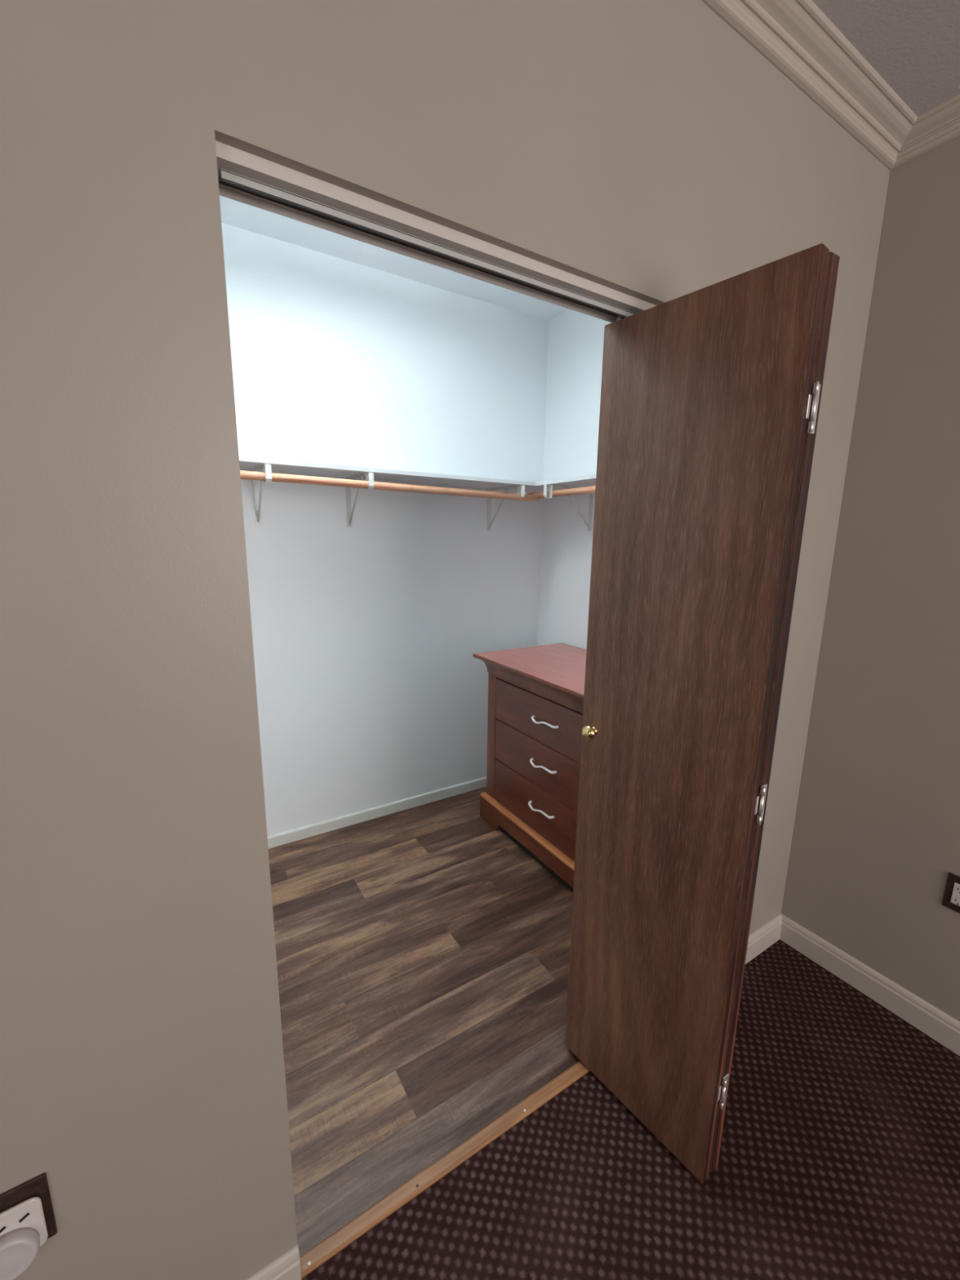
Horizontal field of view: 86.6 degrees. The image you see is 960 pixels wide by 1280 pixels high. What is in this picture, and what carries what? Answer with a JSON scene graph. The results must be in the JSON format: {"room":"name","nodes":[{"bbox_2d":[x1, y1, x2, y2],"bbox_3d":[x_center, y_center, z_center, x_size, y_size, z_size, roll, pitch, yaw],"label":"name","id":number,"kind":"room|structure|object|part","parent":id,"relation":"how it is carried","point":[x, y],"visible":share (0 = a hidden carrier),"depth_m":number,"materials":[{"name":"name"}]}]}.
{"room":"bedroom","nodes":[
{"label":"bedroom","id":0,"kind":"room"},
{"bbox_2d":[221,222,548,836],"bbox_3d":[-0.838,-0.436,2.461,2.990,2.950,0.100,-6,13,-31],"label":"wall","id":1,"kind":"structure","parent":0,"point":[372,691],"depth_m":2.59,"materials":[{"name":"white paint"}]},
{"bbox_2d":[252,463,271,524],"bbox_3d":[-0.908,-0.601,2.130,0.025,0.230,0.319,-6,13,-31],"label":"shelf bracket","id":2,"kind":"object","parent":1,"relation":"attached to","point":[266,468],"visible":0.79,"depth_m":2.22,"materials":[{"name":"white metal"}]},
{"bbox_3d":[-0.991,-0.628,2.262,0.025,0.229,0.003,-6,13,-31],"label":"wall leg","id":3,"kind":"part","parent":2,"relation":"part of","materials":[{"name":"white metal"}]},
{"bbox_3d":[-0.921,-0.714,2.132,0.025,0.010,0.259,-6,13,-31],"label":"arm","id":4,"kind":"part","parent":2,"relation":"part of","materials":[{"name":"white metal"}]},
{"bbox_2d":[345,472,373,527],"bbox_3d":[-0.554,-0.639,2.347,0.025,0.230,0.319,-6,13,-31],"label":"shelf bracket","id":5,"kind":"object","parent":1,"relation":"attached to","point":[369,476],"visible":0.8,"depth_m":2.42,"materials":[{"name":"white metal"}]},
{"bbox_3d":[-0.638,-0.666,2.479,0.025,0.229,0.003,-6,13,-31],"label":"wall leg","id":6,"kind":"part","parent":5,"relation":"part of","materials":[{"name":"white metal"}]},
{"bbox_3d":[-0.567,-0.752,2.348,0.025,0.010,0.259,-6,13,-31],"label":"arm","id":7,"kind":"part","parent":5,"relation":"part of","materials":[{"name":"white metal"}]},
{"bbox_2d":[240,470,538,502],"bbox_3d":[-0.800,-0.641,2.024,2.597,0.053,0.033,-6,13,-31],"label":"closet rod","id":8,"kind":"object","parent":5,"relation":"attached to","point":[246,475],"visible":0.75,"depth_m":2.24,"materials":[{"name":"brown wood"}]},
{"bbox_2d":[267,776,486,848],"bbox_3d":[-0.871,0.995,2.670,2.890,0.061,0.012,-6,13,-31],"label":"baseboard","id":9,"kind":"structure","parent":1,"relation":"attached to","point":[276,840],"depth_m":2.83,"materials":[{"name":"paint"}]},
{"bbox_2d":[239,456,536,489],"bbox_3d":[-0.890,-0.727,2.125,2.604,0.019,0.302,-6,13,-31],"label":"shelf board","id":10,"kind":"object","parent":1,"relation":"attached to","point":[246,463],"visible":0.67,"depth_m":2.30,"materials":[{"name":"white wood"}]},
{"bbox_2d":[487,484,524,530],"bbox_3d":[0.136,-0.714,2.771,0.025,0.230,0.319,-6,13,-31],"label":"shelf bracket","id":11,"kind":"object","parent":1,"relation":"attached to","point":[520,490],"visible":0.78,"depth_m":2.83,"materials":[{"name":"white metal"}]},
{"bbox_3d":[0.053,-0.741,2.902,0.025,0.229,0.003,-6,13,-31],"label":"wall leg","id":12,"kind":"part","parent":11,"relation":"part of","materials":[{"name":"white metal"}]},
{"bbox_3d":[0.123,-0.826,2.772,0.025,0.010,0.259,-6,13,-31],"label":"arm","id":13,"kind":"part","parent":11,"relation":"part of","materials":[{"name":"white metal"}]},
{"bbox_2d":[219,195,568,320],"bbox_3d":[-0.454,-1.605,1.533,3.090,0.100,1.645,-6,13,-31],"label":"ceiling","id":14,"kind":"structure","parent":0,"point":[234,213],"depth_m":2.26,"materials":[{"name":"white paint"}]},
{"bbox_2d":[0,0,890,1279],"bbox_3d":[-0.561,-0.088,0.725,4.390,2.950,0.108,-6,13,-31],"label":"wall","id":15,"kind":"structure","parent":0,"point":[646,150],"depth_m":0.77,"materials":[{"name":"beige paint"}]},
{"bbox_2d":[0,1173,57,1239],"bbox_3d":[-0.698,0.878,0.769,0.080,0.121,0.008,-6,13,-31],"label":"wall outlet","id":16,"kind":"object","parent":15,"relation":"attached to","point":[38,1186],"visible":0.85,"depth_m":0.77,"materials":[{"name":"brown metal"}]},
{"bbox_2d":[0,1196,48,1279],"bbox_3d":[-0.696,0.897,0.754,0.079,0.106,0.026,-6,13,-31],"label":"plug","id":17,"kind":"object","parent":16,"relation":"attached to","point":[23,1227],"visible":1,"depth_m":0.76,"materials":[{"name":"white plastic"}]},
{"bbox_2d":[247,1244,301,1279],"bbox_3d":[-1.393,1.412,0.434,2.400,0.099,0.015,-6,13,-31],"label":"baseboard","id":18,"kind":"structure","parent":15,"relation":"attached to","point":[287,1266],"depth_m":1.03,"materials":[{"name":"paint"}]},
{"bbox_2d":[218,168,635,319],"bbox_3d":[0.027,-0.703,0.974,0.940,0.013,0.032,-6,13,-31],"label":"door track","id":19,"kind":"object","parent":15,"relation":"attached to","point":[227,178],"visible":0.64,"depth_m":0.87,"materials":[{"name":"silver metal"}]},
{"bbox_2d":[564,243,839,1183],"bbox_3d":[0.432,0.285,1.210,0.158,2.019,0.450,-6,13,-31],"label":"door","id":20,"kind":"structure","parent":19,"relation":"hanging from","point":[711,395],"depth_m":1.13,"materials":[{"name":"brown wood"}]},
{"bbox_3d":[0.286,0.240,1.322,0.034,0.039,0.038,-6,13,-31],"label":"knob","id":21,"kind":"part","parent":20,"relation":"part of","materials":[{"name":"gold metal"}]},
{"bbox_3d":[0.480,0.286,1.246,0.030,2.001,0.440,-6,13,-30],"label":"panel","id":22,"kind":"part","parent":20,"relation":"part of","materials":[{"name":"brown wood"}]},
{"bbox_2d":[215,140,657,322],"bbox_3d":[0.020,-0.714,0.976,0.952,0.029,0.087,-6,13,-31],"label":"trim","id":23,"kind":"structure","parent":15,"relation":"attached to","point":[228,157],"depth_m":0.86,"materials":[{"name":"white wood"}]},
{"bbox_2d":[745,913,782,964],"bbox_3d":[0.815,1.174,1.787,0.897,0.099,0.015,-6,13,-31],"label":"baseboard","id":24,"kind":"structure","parent":15,"relation":"attached to","point":[768,934],"depth_m":1.95,"materials":[{"name":"paint"}]},
{"bbox_2d":[701,0,917,170],"bbox_3d":[-0.554,-1.229,0.377,4.249,0.056,0.085,-6,13,-31],"label":"crown molding","id":25,"kind":"structure","parent":15,"relation":"attached to","point":[796,37],"depth_m":1.22,"materials":[{"name":"paint"}]},
{"bbox_2d":[537,309,611,649],"bbox_3d":[0.823,-0.427,2.529,0.100,2.950,1.545,-6,13,-31],"label":"wall","id":26,"kind":"structure","parent":0,"point":[575,340],"depth_m":2.87,"materials":[{"name":"white paint"}]},
{"bbox_2d":[506,474,595,492],"bbox_3d":[0.601,-0.773,2.461,0.284,0.019,1.302,-6,13,-31],"label":"shelf board","id":27,"kind":"object","parent":26,"relation":"attached to","point":[586,480],"visible":0.21,"depth_m":2.56,"materials":[{"name":"white wood"}]},
{"bbox_2d":[543,484,593,531],"bbox_3d":[0.463,-0.689,2.668,0.319,0.230,0.025,-6,13,-31],"label":"shelf bracket","id":28,"kind":"object","parent":26,"relation":"attached to","point":[591,495],"visible":0.88,"depth_m":2.67,"materials":[{"name":"white metal"}]},
{"bbox_2d":[527,485,595,498],"bbox_3d":[0.550,-0.690,2.323,0.033,0.039,1.078,-6,13,-31],"label":"closet rod","id":29,"kind":"object","parent":28,"relation":"attached to","point":[591,489],"visible":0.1,"depth_m":2.48,"materials":[{"name":"brown wood"}]},
{"bbox_3d":[0.487,-0.799,2.661,0.259,0.010,0.025,-6,13,-31],"label":"arm","id":30,"kind":"part","parent":28,"relation":"part of","materials":[{"name":"white metal"}]},
{"bbox_3d":[0.597,-0.703,2.751,0.003,0.229,0.025,-6,13,-31],"label":"wall leg","id":31,"kind":"part","parent":28,"relation":"part of","materials":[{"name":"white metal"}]},
{"bbox_2d":[268,786,959,1279],"bbox_3d":[-0.081,1.580,0.140,4.490,0.080,5.453,-6,13,-31],"label":"floor","id":32,"kind":"structure","parent":0,"point":[839,1156],"depth_m":1.42,"materials":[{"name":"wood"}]},
{"bbox_2d":[299,1060,590,1279],"bbox_3d":[0.016,1.298,1.336,0.950,0.008,0.036,-6,13,-31],"label":"threshold","id":33,"kind":"object","parent":32,"relation":"on","point":[359,1225],"visible":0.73,"depth_m":1.25,"materials":[{"name":"brown wood"}]},
{"bbox_2d":[472,642,586,892],"bbox_3d":[0.505,0.599,2.503,0.612,0.939,1.099,-6,13,-31],"label":"dresser","id":34,"kind":"object","parent":32,"relation":"on","point":[535,694],"visible":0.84,"depth_m":2.44,"materials":[{"name":"brown wood"}]},
{"bbox_3d":[0.515,0.196,2.425,0.602,0.076,1.080,-6,13,-31],"label":"cove moulding","id":35,"kind":"part","parent":34,"relation":"part of","materials":[{"name":"brown wood"}]},
{"bbox_3d":[0.302,0.818,2.419,0.019,0.230,0.822,-6,13,-31],"label":"drawer","id":36,"kind":"part","parent":34,"relation":"part of","materials":[{"name":"brown wood"}]},
{"bbox_3d":[0.305,0.594,2.375,0.019,0.218,0.822,-6,13,-31],"label":"drawer","id":37,"kind":"part","parent":34,"relation":"part of","materials":[{"name":"brown wood"}]},
{"bbox_3d":[0.308,0.376,2.332,0.019,0.216,0.822,-6,13,-31],"label":"drawer","id":38,"kind":"part","parent":34,"relation":"part of","materials":[{"name":"brown wood"}]},
{"bbox_3d":[0.284,0.807,2.406,0.031,0.029,0.183,-6,13,-31],"label":"handle","id":39,"kind":"part","parent":34,"relation":"part of","materials":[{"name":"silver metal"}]},
{"bbox_3d":[0.287,0.590,2.363,0.031,0.029,0.183,-6,13,-31],"label":"handle","id":40,"kind":"part","parent":34,"relation":"part of","materials":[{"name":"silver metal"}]},
{"bbox_3d":[0.290,0.379,2.321,0.031,0.029,0.183,-6,13,-31],"label":"handle","id":41,"kind":"part","parent":34,"relation":"part of","materials":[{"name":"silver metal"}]},
{"bbox_2d":[781,136,959,1022],"bbox_3d":[2.204,0.039,0.279,0.100,2.950,3.600,-6,13,-31],"label":"wall","id":42,"kind":"structure","parent":0,"point":[875,846],"depth_m":1.60,"materials":[{"name":"beige paint"}]},
{"bbox_2d":[779,913,959,1056],"bbox_3d":[2.136,1.442,0.527,0.015,0.099,3.600,-6,13,-31],"label":"baseboard","id":43,"kind":"structure","parent":42,"relation":"attached to","point":[922,1015],"depth_m":1.74,"materials":[{"name":"paint"}]},
{"bbox_2d":[890,93,959,170],"bbox_3d":[2.142,-1.116,0.000,0.085,0.056,3.600,-6,13,-31],"label":"crown molding","id":44,"kind":"structure","parent":42,"relation":"attached to","point":[940,125],"depth_m":1.41,"materials":[{"name":"paint"}]},
{"bbox_2d":[942,871,959,913],"bbox_3d":[1.448,0.770,1.537,0.008,0.114,0.070,-6,13,-31],"label":"wall outlet","id":45,"kind":"object","parent":42,"relation":"attached to","point":[951,900],"visible":1,"depth_m":1.55,"materials":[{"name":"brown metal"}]},
{"bbox_2d":[950,882,959,906],"bbox_3d":[1.447,0.770,1.536,0.004,0.067,0.034,-6,13,-31],"label":"receptacle","id":46,"kind":"object","parent":45,"relation":"attached to","point":[954,886],"depth_m":1.54,"materials":[{"name":"white plastic"}]},
{"bbox_2d":[812,0,959,116],"bbox_3d":[0.402,-0.994,-1.141,4.449,0.100,3.700,-6,13,-31],"label":"ceiling","id":47,"kind":"structure","parent":0,"point":[913,46],"depth_m":1.19,"materials":[{"name":"paint"}]}
]}

